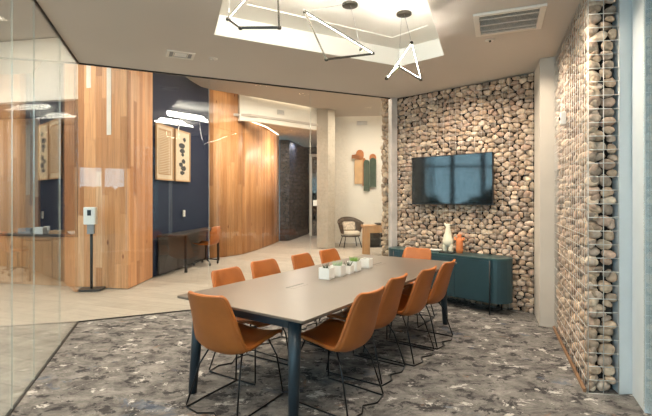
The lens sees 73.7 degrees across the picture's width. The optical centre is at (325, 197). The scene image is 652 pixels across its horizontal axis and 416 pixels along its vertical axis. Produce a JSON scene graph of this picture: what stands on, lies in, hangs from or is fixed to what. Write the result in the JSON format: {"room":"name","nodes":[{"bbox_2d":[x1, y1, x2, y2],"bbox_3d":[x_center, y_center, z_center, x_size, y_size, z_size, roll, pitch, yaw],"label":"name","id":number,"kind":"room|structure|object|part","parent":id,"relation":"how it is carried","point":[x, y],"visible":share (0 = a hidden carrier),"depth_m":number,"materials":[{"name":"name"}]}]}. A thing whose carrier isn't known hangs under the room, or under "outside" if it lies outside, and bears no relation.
{"room":"office","nodes":[
{"label":"office","id":0,"kind":"room"},
{"bbox_2d":[0,118,39,232],"bbox_3d":[-7.671,-0.150,10.080,2.270,3.300,0.060,0,0,8],"label":"wall","id":1,"kind":"structure","parent":0,"point":[22,128],"depth_m":9.97,"materials":[{"name":"brown wood"}]},
{"bbox_2d":[0,36,57,41],"bbox_3d":[-1.000,-2.780,10.000,20.000,0.080,28.000,0,0,0],"label":"ceiling","id":2,"kind":"structure","parent":0,"point":[2,39],"depth_m":7.50,"materials":[{"name":"paint"}]},
{"bbox_2d":[0,101,74,124],"bbox_3d":[-6.250,-1.825,9.450,5.892,0.050,2.791,0,0,7],"label":"ceiling","id":3,"kind":"structure","parent":0,"point":[47,112],"depth_m":9.21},
{"bbox_2d":[0,38,77,103],"bbox_3d":[-6.479,-2.190,7.824,4.701,1.060,0.120,0,0,11],"label":"wall","id":4,"kind":"structure","parent":0,"point":[46,50],"depth_m":7.47,"materials":[{"name":"white paint"}]},
{"bbox_2d":[0,233,77,285],"bbox_3d":[-6.473,1.070,7.844,4.705,0.860,0.200,0,0,11],"label":"reception desk","id":5,"kind":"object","parent":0,"point":[46,245],"depth_m":7.46,"materials":[{"name":"laminate"}]},
{"bbox_2d":[18,228,32,233],"bbox_3d":[-5.293,0.589,7.700,0.220,0.100,0.160,0,0,0],"label":"card holder","id":6,"kind":"object","parent":5,"relation":"on","point":[20,230],"visible":0.75,"depth_m":7.62,"materials":[{"name":"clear plastic"}]},
{"bbox_2d":[35,227,46,233],"bbox_3d":[-5.010,0.579,7.620,0.170,0.120,0.120,0,0,0],"label":"tissue box","id":7,"kind":"object","parent":5,"relation":"on","point":[38,230],"visible":0.78,"depth_m":7.56,"materials":[{"name":"white plastic"}]},
{"bbox_2d":[49,230,66,233],"bbox_3d":[-4.744,0.609,7.700,0.220,0.060,0.160,0,0,0],"label":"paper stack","id":8,"kind":"object","parent":5,"relation":"on","point":[50,231],"visible":1,"depth_m":7.62,"materials":[{"name":"brown paper"}]},
{"bbox_2d":[5,0,78,415],"bbox_3d":[-1.760,-0.060,1.794,0.022,3.120,7.298,0,0,-20],"label":"wall","id":9,"kind":"structure","parent":0,"point":[35,2],"depth_m":3.55,"materials":[{"name":"clear glass"}]},
{"bbox_3d":[-1.760,1.494,1.794,0.022,0.012,7.298,0,0,-20],"label":"rail","id":10,"kind":"part","parent":9,"relation":"part of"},
{"bbox_3d":[-1.760,-1.612,1.794,0.022,0.016,7.298,0,0,-20],"label":"rail","id":11,"kind":"part","parent":9,"relation":"part of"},
{"bbox_2d":[40,124,74,233],"bbox_3d":[-6.144,-0.150,10.750,5.334,3.300,0.100,0,0,6],"label":"wall","id":12,"kind":"structure","parent":0,"point":[49,134],"depth_m":10.76,"materials":[{"name":"blue paint"}]},
{"bbox_2d":[78,64,152,288],"bbox_3d":[-3.715,-0.610,7.650,0.930,4.220,1.000,0,0,0],"label":"wall","id":13,"kind":"structure","parent":0,"point":[115,106],"depth_m":7.27,"materials":[{"name":"brown wood"}]},
{"bbox_2d":[75,99,77,235],"bbox_3d":[-4.197,-0.495,7.374,0.050,2.330,0.100,0,0,11],"label":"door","id":14,"kind":"structure","parent":13,"relation":"in","point":[76,100],"depth_m":7.32,"materials":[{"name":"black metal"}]},
{"bbox_2d":[153,73,208,276],"bbox_3d":[-3.110,-0.610,9.557,0.100,4.220,2.828,0,0,8],"label":"wall","id":15,"kind":"structure","parent":0,"point":[179,103],"depth_m":9.31,"materials":[{"name":"paint"}]},
{"bbox_2d":[155,122,173,180],"bbox_3d":[-3.168,-0.880,8.550,0.036,1.080,0.662,0,0,8],"label":"framed art","id":16,"kind":"object","parent":15,"relation":"attached to","point":[164,135],"visible":1,"depth_m":8.53,"materials":[{"name":"brown wood"}]},
{"bbox_2d":[159,128,170,174],"bbox_3d":[-3.164,-0.891,8.550,0.004,0.886,0.477,0,0,8],"label":"print","id":17,"kind":"object","parent":16,"relation":"attached to","point":[164,130],"depth_m":8.56},
{"bbox_2d":[174,128,189,181],"bbox_3d":[-3.063,-0.880,9.286,0.035,1.080,0.672,0,0,8],"label":"framed art","id":18,"kind":"object","parent":15,"relation":"attached to","point":[181,138],"visible":1,"depth_m":9.24,"materials":[{"name":"beige paper"}]},
{"bbox_2d":[179,138,185,174],"bbox_3d":[-3.059,-0.881,9.276,0.004,0.806,0.326,0,0,8],"label":"print","id":19,"kind":"object","parent":18,"relation":"attached to","point":[181,145],"depth_m":9.27},
{"bbox_2d":[0,0,381,116],"bbox_3d":[-2.800,-2.640,5.250,13.600,0.040,17.700,0,0,0],"label":"ceiling","id":20,"kind":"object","parent":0,"point":[343,105],"visible":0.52,"depth_m":10.65,"materials":[{"name":"paint"}]},
{"bbox_2d":[209,89,241,257],"bbox_3d":[-2.580,-0.610,11.151,0.186,4.220,1.073,0,0,39],"label":"wall","id":21,"kind":"structure","parent":0,"point":[225,130],"depth_m":11.05,"materials":[{"name":"brown wood"}]},
{"bbox_2d":[79,63,389,321],"bbox_3d":[-0.967,-0.060,6.157,4.436,3.120,0.022,0,0,-25],"label":"wall","id":22,"kind":"structure","parent":0,"point":[79,63],"depth_m":5.72,"materials":[{"name":"clear glass"}]},
{"bbox_3d":[-0.967,1.494,6.157,4.436,0.012,0.022,0,0,-25],"label":"rail","id":23,"kind":"part","parent":22,"relation":"part of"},
{"bbox_3d":[-0.967,-1.612,6.157,4.436,0.016,0.022,0,0,-25],"label":"rail","id":24,"kind":"part","parent":22,"relation":"part of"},
{"bbox_2d":[242,121,278,253],"bbox_3d":[-1.940,-0.310,13.284,0.199,3.620,3.492,0,0,10],"label":"wall","id":25,"kind":"structure","parent":0,"point":[260,145],"depth_m":12.62,"materials":[{"name":"brown wood"}]},
{"bbox_2d":[233,113,317,146],"bbox_3d":[-1.500,-2.150,15.050,3.400,0.060,7.900,0,0,0],"label":"ceiling","id":26,"kind":"structure","parent":0,"point":[303,137],"depth_m":14.19,"materials":[{"name":"paint"}]},
{"bbox_2d":[238,94,316,130],"bbox_3d":[-1.256,-2.370,12.101,2.563,0.740,0.196,0,0,-40],"label":"wall","id":27,"kind":"structure","parent":0,"point":[246,104],"depth_m":11.90,"materials":[{"name":"white paint"}]},
{"bbox_2d":[277,110,283,114],"bbox_3d":[-1.242,-2.350,11.996,0.220,0.120,0.026,0,0,-42],"label":"air vent","id":28,"kind":"object","parent":27,"relation":"in","point":[281,112],"visible":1,"depth_m":11.97,"materials":[{"name":"metal"}]},
{"bbox_2d":[279,140,308,240],"bbox_3d":[-1.096,-0.250,16.508,0.363,3.500,3.078,0,0,15],"label":"wall","id":29,"kind":"structure","parent":0,"point":[293,157],"depth_m":15.70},
{"bbox_2d":[36,0,583,97],"bbox_3d":[0.782,-1.735,2.893,5.606,0.230,7.732,0,0,-20],"label":"ceiling","id":30,"kind":"structure","parent":0,"point":[133,34],"depth_m":4.67,"materials":[{"name":"paint"}]},
{"bbox_2d":[166,49,195,59],"bbox_3d":[-1.648,-1.613,4.928,0.300,0.011,0.240,0,0,-24],"label":"ceiling vent","id":31,"kind":"object","parent":30,"relation":"in","point":[170,53],"visible":1,"depth_m":4.92,"materials":[{"name":"white metal"}]},
{"bbox_2d":[226,0,281,29],"bbox_3d":[-0.516,-1.500,3.116,0.420,0.687,0.282,0,0,0],"label":"pendant light","id":32,"kind":"object","parent":30,"relation":"hanging from","point":[278,27],"visible":1,"depth_m":3.03,"materials":[{"name":"brown metal"}]},
{"bbox_2d":[303,1,374,60],"bbox_3d":[0.164,-1.447,3.751,0.366,0.795,0.893,0,0,26],"label":"pendant light","id":33,"kind":"object","parent":30,"relation":"hanging from","point":[351,5],"visible":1,"depth_m":3.66,"materials":[{"name":"brown metal"}]},
{"bbox_2d":[385,10,422,80],"bbox_3d":[0.703,-1.448,4.175,0.351,0.791,0.580,0,0,0],"label":"pendant light","id":34,"kind":"object","parent":30,"relation":"hanging from","point":[403,13],"visible":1,"depth_m":4.09,"materials":[{"name":"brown metal"}]},
{"bbox_2d":[485,38,494,41],"bbox_3d":[1.687,-1.609,4.474,0.100,0.024,0.100,0,0,0],"label":"sprinkler","id":35,"kind":"object","parent":30,"relation":"attached to","point":[489,39],"visible":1,"depth_m":4.46,"materials":[{"name":"white paint"}]},
{"bbox_2d":[473,3,546,36],"bbox_3d":[1.668,-1.609,3.981,0.588,0.021,0.541,0,0,22],"label":"ceiling vent","id":36,"kind":"object","parent":30,"relation":"in","point":[525,18],"visible":1,"depth_m":3.95,"materials":[{"name":"white metal"}]},
{"bbox_2d":[305,147,316,153],"bbox_3d":[-0.890,-0.350,18.349,3.059,3.700,0.100,0,0,11],"label":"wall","id":37,"kind":"structure","parent":0,"point":[312,150],"depth_m":18.23,"materials":[{"name":"beige paint"}]},
{"bbox_2d":[0,234,651,415],"bbox_3d":[-1.000,1.600,10.000,28.226,0.200,33.083,0,0,-20],"label":"floor","id":38,"kind":"structure","parent":0,"point":[503,362],"depth_m":3.93,"materials":[{"name":"carpet"}]},
{"bbox_2d":[77,207,105,291],"bbox_3d":[-3.811,0.827,7.069,0.360,1.344,0.260,0,0,-9],"label":"stand","id":39,"kind":"object","parent":38,"relation":"on","point":[90,214],"visible":1,"depth_m":7.02,"materials":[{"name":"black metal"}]},
{"bbox_2d":[157,227,220,274],"bbox_3d":[-2.860,1.109,9.325,0.400,0.782,2.200,0,0,8],"label":"desk","id":40,"kind":"object","parent":38,"relation":"on","point":[176,250],"visible":0.84,"depth_m":8.92,"materials":[{"name":"laminate"}]},
{"bbox_3d":[-3.038,1.120,9.351,0.030,0.700,2.150,0,0,8],"label":"panel","id":41,"kind":"part","parent":40,"relation":"part of","materials":[{"name":"laminate"}]},
{"bbox_3d":[-2.799,1.126,8.690,0.050,0.747,0.040,0,0,8],"label":"leg","id":42,"kind":"part","parent":40,"relation":"part of","materials":[{"name":"black metal"}]},
{"bbox_3d":[-2.563,1.126,10.343,0.050,0.747,0.040,0,0,8],"label":"leg","id":43,"kind":"part","parent":40,"relation":"part of","materials":[{"name":"black metal"}]},
{"bbox_2d":[193,226,220,265],"bbox_3d":[-2.644,1.070,9.729,0.528,0.859,0.480,0,0,13],"label":"desk chair","id":44,"kind":"object","parent":38,"relation":"on","point":[214,238],"visible":1,"depth_m":9.63,"materials":[{"name":"leather"}]},
{"bbox_2d":[186,291,283,415],"bbox_3d":[-0.678,1.072,3.184,0.502,0.853,0.622,0,0,30],"label":"leather chair","id":45,"kind":"object","parent":38,"relation":"on","point":[217,329],"visible":1,"depth_m":2.98,"materials":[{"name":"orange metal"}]},
{"bbox_3d":[-0.921,1.282,3.151,0.188,0.401,0.014,0,0,-31],"label":"leg","id":46,"kind":"part","parent":45,"relation":"part of","materials":[{"name":"black metal"}]},
{"bbox_3d":[-0.717,1.272,3.501,0.013,0.419,0.125,0,0,-19],"label":"leg","id":47,"kind":"part","parent":45,"relation":"part of","materials":[{"name":"black metal"}]},
{"bbox_3d":[-0.587,1.282,2.957,0.014,0.401,0.188,0,0,1],"label":"leg","id":48,"kind":"part","parent":45,"relation":"part of","materials":[{"name":"black metal"}]},
{"bbox_3d":[-0.384,1.272,3.308,0.125,0.419,0.013,0,0,-11],"label":"leg","id":49,"kind":"part","parent":45,"relation":"part of","materials":[{"name":"black metal"}]},
{"bbox_2d":[209,266,287,385],"bbox_3d":[-0.685,1.072,3.818,0.622,0.853,0.502,0,0,32],"label":"leather chair","id":50,"kind":"object","parent":38,"relation":"on","point":[220,277],"visible":0.39,"depth_m":3.88,"materials":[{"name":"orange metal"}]},
{"bbox_3d":[-0.572,1.272,3.520,0.013,0.419,0.125,0,0,-9],"label":"leg","id":51,"kind":"part","parent":50,"relation":"part of","materials":[{"name":"black metal"}]},
{"bbox_3d":[-0.367,1.272,3.846,0.125,0.419,0.013,0,0,-16],"label":"leg","id":52,"kind":"part","parent":50,"relation":"part of","materials":[{"name":"black metal"}]},
{"bbox_2d":[250,258,316,360],"bbox_3d":[-0.434,1.072,4.342,0.622,0.853,0.502,0,0,37],"label":"leather chair","id":53,"kind":"object","parent":38,"relation":"on","point":[261,268],"visible":0.27,"depth_m":4.50,"materials":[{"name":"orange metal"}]},
{"bbox_2d":[291,252,331,329],"bbox_3d":[-0.064,1.072,4.846,0.622,0.853,0.502,0,0,32],"label":"leather chair","id":54,"kind":"object","parent":38,"relation":"on","point":[303,260],"visible":0.23,"depth_m":5.01,"materials":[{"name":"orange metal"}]},
{"bbox_2d":[177,254,456,415],"bbox_3d":[0.194,1.131,4.248,1.240,0.744,2.980,0,0,34],"label":"conference table","id":55,"kind":"object","parent":38,"relation":"on","point":[292,299],"visible":0.76,"depth_m":3.41,"materials":[{"name":"laminate"}]},
{"bbox_3d":[-0.992,1.144,3.359,0.130,0.716,0.091,0,0,-44],"label":"leg","id":56,"kind":"part","parent":55,"relation":"part of","materials":[{"name":"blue metal"}]},
{"bbox_3d":[-0.210,1.144,2.822,0.091,0.716,0.130,0,0,23],"label":"leg","id":57,"kind":"part","parent":55,"relation":"part of","materials":[{"name":"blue metal"}]},
{"bbox_2d":[319,263,334,279],"bbox_3d":[0.007,0.687,4.092,0.112,0.145,0.112,0,0,29],"label":"planter","id":58,"kind":"object","parent":55,"relation":"on","point":[326,272],"visible":1,"depth_m":4.05,"materials":[{"name":"white ceramic"}]},
{"bbox_2d":[330,260,345,276],"bbox_3d":[0.114,0.687,4.241,0.124,0.146,0.124,0,0,29],"label":"planter","id":59,"kind":"object","parent":55,"relation":"on","point":[340,269],"visible":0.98,"depth_m":4.19,"materials":[{"name":"white ceramic"}]},
{"bbox_2d":[344,260,353,273],"bbox_3d":[0.222,0.698,4.380,0.094,0.125,0.086,0,0,29],"label":"planter","id":60,"kind":"object","parent":55,"relation":"on","point":[349,267],"visible":0.86,"depth_m":4.35,"materials":[{"name":"white ceramic"}]},
{"bbox_3d":[0.225,0.721,4.379,0.085,0.078,0.085,0,0,29],"label":"pot","id":61,"kind":"part","parent":60,"relation":"part of","materials":[{"name":"white ceramic"}]},
{"bbox_2d":[347,256,360,271],"bbox_3d":[0.296,0.686,4.523,0.138,0.147,0.121,0,0,29],"label":"planter","id":62,"kind":"object","parent":55,"relation":"on","point":[356,262],"visible":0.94,"depth_m":4.48,"materials":[{"name":"white ceramic"}]},
{"bbox_2d":[360,258,372,267],"bbox_3d":[0.440,0.712,4.730,0.105,0.097,0.105,0,0,29],"label":"planter","id":63,"kind":"object","parent":55,"relation":"on","point":[365,262],"visible":0.84,"depth_m":4.69,"materials":[{"name":"white ceramic"}]},
{"bbox_3d":[1.379,1.144,5.137,0.130,0.716,0.091,0,0,-44],"label":"leg","id":64,"kind":"part","parent":55,"relation":"part of","materials":[{"name":"blue metal"}]},
{"bbox_2d":[317,108,334,247],"bbox_3d":[0.000,-0.610,13.110,0.540,4.220,0.580,0,0,0],"label":"wall pier","id":65,"kind":"object","parent":38,"relation":"on","point":[325,117],"visible":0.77,"depth_m":12.87,"materials":[{"name":"paint"}]},
{"bbox_2d":[319,248,341,322],"bbox_3d":[0.241,1.072,5.272,0.622,0.853,0.502,0,0,36],"label":"leather chair","id":66,"kind":"object","parent":38,"relation":"on","point":[328,255],"visible":0.25,"depth_m":5.43,"materials":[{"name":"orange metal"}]},
{"bbox_2d":[299,286,384,415],"bbox_3d":[0.108,1.072,3.237,0.622,0.853,0.502,0,0,37],"label":"leather chair","id":67,"kind":"object","parent":38,"relation":"on","point":[338,336],"visible":0.95,"depth_m":3.07,"materials":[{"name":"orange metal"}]},
{"bbox_3d":[0.110,1.282,2.992,0.014,0.401,0.188,0,0,-24],"label":"leg","id":68,"kind":"part","parent":67,"relation":"part of","materials":[{"name":"black metal"}]},
{"bbox_3d":[0.345,1.282,3.299,0.188,0.401,0.014,0,0,9],"label":"leg","id":69,"kind":"part","parent":67,"relation":"part of","materials":[{"name":"black metal"}]},
{"bbox_2d":[337,217,363,247],"bbox_3d":[0.730,1.049,13.230,0.815,0.912,0.675,0,0,-14],"label":"lounge chair","id":70,"kind":"object","parent":38,"relation":"on","point":[348,226],"visible":0.98,"depth_m":13.28,"materials":[{"name":"brown wicker"}]},
{"bbox_2d":[342,222,355,230],"bbox_3d":[0.700,0.880,13.347,0.400,0.282,0.179,0,0,-14],"label":"throw pillow","id":71,"kind":"object","parent":70,"relation":"on","point":[347,226],"depth_m":13.30,"materials":[{"name":"beige fabric"}]},
{"bbox_2d":[341,231,359,235],"bbox_3d":[0.742,1.075,13.182,0.600,0.130,0.548,0,0,-14],"label":"seat cushion","id":72,"kind":"object","parent":70,"relation":"on","point":[343,233],"depth_m":12.97,"materials":[{"name":"beige fabric"}]},
{"bbox_2d":[326,273,407,385],"bbox_3d":[0.378,1.072,3.772,0.622,0.853,0.502,0,0,33],"label":"leather chair","id":73,"kind":"object","parent":38,"relation":"on","point":[390,300],"visible":0.7,"depth_m":3.58,"materials":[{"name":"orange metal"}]},
{"bbox_3d":[0.400,1.282,3.527,0.014,0.401,0.188,0,0,-28],"label":"leg","id":74,"kind":"part","parent":73,"relation":"part of","materials":[{"name":"black metal"}]},
{"bbox_3d":[0.610,1.282,3.852,0.188,0.401,0.014,0,0,4],"label":"leg","id":75,"kind":"part","parent":73,"relation":"part of","materials":[{"name":"black metal"}]},
{"bbox_2d":[361,224,382,254],"bbox_3d":[1.572,1.110,11.424,1.250,0.780,0.450,0,0,-7],"label":"console table","id":76,"kind":"object","parent":38,"relation":"on","point":[372,233],"visible":0.35,"depth_m":11.19,"materials":[{"name":"brown wood"}]},
{"bbox_3d":[1.014,1.135,11.538,0.100,0.730,0.060,0,0,-7],"label":"leg","id":77,"kind":"part","parent":76,"relation":"part of","materials":[{"name":"brown wood"}]},
{"bbox_3d":[1.057,1.135,11.181,0.140,0.730,0.060,0,0,-7],"label":"leg","id":78,"kind":"part","parent":76,"relation":"part of","materials":[{"name":"brown wood"}]},
{"bbox_3d":[1.569,1.080,11.615,0.800,0.500,0.030,0,0,-7],"label":"panel","id":79,"kind":"part","parent":76,"relation":"part of","materials":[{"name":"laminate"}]},
{"bbox_2d":[363,265,436,366],"bbox_3d":[0.732,1.072,4.181,0.622,0.853,0.502,0,0,36],"label":"leather chair","id":80,"kind":"object","parent":38,"relation":"on","point":[417,299],"visible":0.7,"depth_m":3.97,"materials":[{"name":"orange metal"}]},
{"bbox_3d":[0.742,1.282,3.935,0.014,0.401,0.188,0,0,-26],"label":"leg","id":81,"kind":"part","parent":80,"relation":"part of","materials":[{"name":"black metal"}]},
{"bbox_3d":[0.967,1.282,4.250,0.188,0.401,0.014,0,0,7],"label":"leg","id":82,"kind":"part","parent":80,"relation":"part of","materials":[{"name":"black metal"}]},
{"bbox_2d":[402,247,434,327],"bbox_3d":[1.028,1.072,5.375,0.502,0.853,0.622,0,0,34],"label":"leather chair","id":83,"kind":"object","parent":38,"relation":"on","point":[409,252],"visible":0.25,"depth_m":5.57,"materials":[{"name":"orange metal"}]},
{"bbox_2d":[389,259,455,348],"bbox_3d":[1.041,1.072,4.613,0.622,0.853,0.502,0,0,34],"label":"leather chair","id":84,"kind":"object","parent":38,"relation":"on","point":[438,291],"visible":0.71,"depth_m":4.40,"materials":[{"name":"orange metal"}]},
{"bbox_3d":[1.055,1.282,4.367,0.014,0.401,0.188,0,0,-27],"label":"leg","id":85,"kind":"part","parent":84,"relation":"part of","materials":[{"name":"black metal"}]},
{"bbox_3d":[1.274,1.282,4.686,0.188,0.401,0.014,0,0,6],"label":"leg","id":86,"kind":"part","parent":84,"relation":"part of","materials":[{"name":"black metal"}]},
{"bbox_2d":[388,246,512,314],"bbox_3d":[1.696,1.139,6.219,1.900,0.719,0.416,0,0,45],"label":"sideboard","id":87,"kind":"object","parent":38,"relation":"on","point":[488,278],"visible":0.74,"depth_m":5.67,"materials":[{"name":"teal paint"}]},
{"bbox_3d":[1.213,1.073,6.431,0.509,0.515,0.012,0,0,45],"label":"door","id":88,"kind":"part","parent":87,"relation":"part of","materials":[{"name":"teal paint"}]},
{"bbox_3d":[1.570,1.073,6.075,0.489,0.515,0.012,0,0,45],"label":"door","id":89,"kind":"part","parent":87,"relation":"part of","materials":[{"name":"teal paint"}]},
{"bbox_2d":[438,251,455,253],"bbox_3d":[1.702,0.772,6.125,0.202,0.016,0.130,0,0,36],"label":"book","id":90,"kind":"object","parent":87,"relation":"on","point":[447,252],"visible":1,"depth_m":6.09,"materials":[{"name":"black paper"}]},
{"bbox_2d":[443,223,452,251],"bbox_3d":[1.746,0.574,6.224,0.162,0.412,0.112,0,0,45],"label":"sculptural vase","id":91,"kind":"object","parent":87,"relation":"on","point":[447,239],"visible":0.95,"depth_m":6.19,"materials":[{"name":"white ceramic"}]},
{"bbox_2d":[454,234,464,253],"bbox_3d":[1.871,0.647,6.098,0.164,0.265,0.079,0,0,45],"label":"vase","id":92,"kind":"object","parent":87,"relation":"on","point":[459,241],"visible":1,"depth_m":6.07,"materials":[{"name":"orange ceramic"}]},
{"bbox_3d":[1.919,1.073,5.727,0.484,0.515,0.012,0,0,45],"label":"door","id":93,"kind":"part","parent":87,"relation":"part of","materials":[{"name":"teal paint"}]},
{"bbox_3d":[2.088,1.155,5.549,0.018,0.689,0.018,0,0,-23],"label":"leg","id":94,"kind":"part","parent":87,"relation":"part of","materials":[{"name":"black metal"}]},
{"bbox_2d":[335,116,383,242],"bbox_3d":[2.257,-0.620,14.235,4.732,4.240,0.120,0,0,7],"label":"wall","id":95,"kind":"structure","parent":0,"point":[351,200],"depth_m":14.33,"materials":[{"name":"white paint"}]},
{"bbox_2d":[356,121,367,124],"bbox_3d":[1.181,-2.444,14.267,0.360,0.130,0.026,0,0,0],"label":"air vent","id":96,"kind":"object","parent":95,"relation":"in","point":[357,122],"visible":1,"depth_m":14.25,"materials":[{"name":"metal"}]},
{"bbox_2d":[352,150,375,190],"bbox_3d":[1.236,-0.885,14.207,0.793,1.343,0.092,0,0,7],"label":"wall art","id":97,"kind":"object","parent":95,"relation":"attached to","point":[364,170],"visible":1,"depth_m":14.19},
{"bbox_3d":[1.073,-0.885,14.258,0.278,0.885,0.030,0,0,7],"label":"tan panel","id":98,"kind":"part","parent":97,"relation":"part of","materials":[{"name":"wood"}]},
{"bbox_3d":[1.242,-0.836,14.238,0.108,0.917,0.030,0,0,7],"label":"rust panel","id":99,"kind":"part","parent":97,"relation":"part of","materials":[{"name":"fabric"}]},
{"bbox_3d":[1.324,-0.721,14.197,0.197,1.016,0.030,0,0,7],"label":"green panel","id":100,"kind":"part","parent":97,"relation":"part of","materials":[{"name":"fabric"}]},
{"bbox_3d":[1.529,-0.819,14.173,0.203,0.950,0.030,0,0,7],"label":"green panel","id":101,"kind":"part","parent":97,"relation":"part of","materials":[{"name":"fabric"}]},
{"bbox_2d":[380,72,533,313],"bbox_3d":[1.843,-0.560,6.523,0.214,4.123,2.477,0,0,-44],"label":"wall","id":102,"kind":"structure","parent":0,"point":[497,116],"depth_m":6.13,"materials":[{"name":"stone"}]},
{"bbox_2d":[388,97,396,255],"bbox_3d":[1.091,-0.060,7.098,0.105,3.120,0.100,0,0,-25],"label":"trim","id":103,"kind":"structure","parent":102,"relation":"attached to","point":[392,102],"depth_m":7.06,"materials":[{"name":"paint"}]},
{"bbox_2d":[412,152,493,204],"bbox_3d":[1.824,-0.255,6.337,1.285,0.722,0.114,0,0,45],"label":"television","id":104,"kind":"object","parent":102,"relation":"attached to","point":[458,179],"visible":1,"depth_m":6.24,"materials":[{"name":"black metal"}]},
{"bbox_2d":[534,56,559,327],"bbox_3d":[2.817,-0.070,5.381,0.399,3.140,0.846,0,0,20],"label":"wall column","id":105,"kind":"structure","parent":0,"point":[545,74],"depth_m":5.04,"materials":[{"name":"paint"}]},
{"bbox_2d":[554,0,618,394],"bbox_3d":[2.426,-0.058,4.150,0.255,3.123,1.828,0,0,22],"label":"wall","id":106,"kind":"structure","parent":0,"point":[585,276],"depth_m":3.42,"materials":[{"name":"stone"}]},
{"bbox_2d":[559,112,565,124],"bbox_3d":[2.337,-0.780,4.303,0.061,0.120,0.100,0,0,21],"label":"wall sensor","id":107,"kind":"object","parent":106,"relation":"attached to","point":[562,116],"visible":1,"depth_m":4.26,"materials":[{"name":"white plastic"}]},
{"bbox_2d":[552,326,585,391],"bbox_3d":[2.303,1.488,4.175,0.020,0.025,1.759,0,0,21],"label":"baseboard","id":108,"kind":"structure","parent":106,"relation":"attached to","point":[553,327],"depth_m":3.92,"materials":[{"name":"brown wood"}]},
{"bbox_2d":[612,0,651,413],"bbox_3d":[1.459,-0.060,1.099,0.190,3.120,5.048,0,0,21],"label":"window","id":109,"kind":"structure","parent":106,"relation":"in","point":[635,16],"depth_m":3.26,"materials":[{"name":"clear glass"}]},
{"bbox_3d":[2.345,-0.060,3.371,0.221,3.120,0.121,0,0,0],"label":"frame","id":110,"kind":"part","parent":109,"relation":"part of","materials":[{"name":"white metal"}]},
{"bbox_3d":[2.303,-0.060,3.165,0.054,3.120,0.312,0,0,22],"label":"frame","id":111,"kind":"part","parent":109,"relation":"part of","materials":[{"name":"white metal"}]},
{"bbox_3d":[0.075,-0.250,15.648,0.250,3.500,4.703,0,0,0],"label":"wall","id":112,"kind":"structure","parent":0,"visible":0},
{"bbox_2d":[309,154,316,235],"bbox_3d":[-0.300,-0.100,17.108,0.700,3.200,0.115,0,0,0],"label":"door","id":113,"kind":"structure","parent":112,"relation":"in","point":[312,157],"depth_m":17.13,"materials":[{"name":"paint"}]},
{"bbox_3d":[-0.600,-0.100,17.100,0.100,3.200,0.100,0,0,0],"label":"frame","id":114,"kind":"part","parent":113,"relation":"part of","materials":[{"name":"paint"}]},
{"bbox_3d":[-0.280,-0.050,17.150,0.560,3.100,0.030,0,0,0],"label":"glass","id":115,"kind":"part","parent":113,"relation":"part of","materials":[{"name":"clear glass"}]}
]}

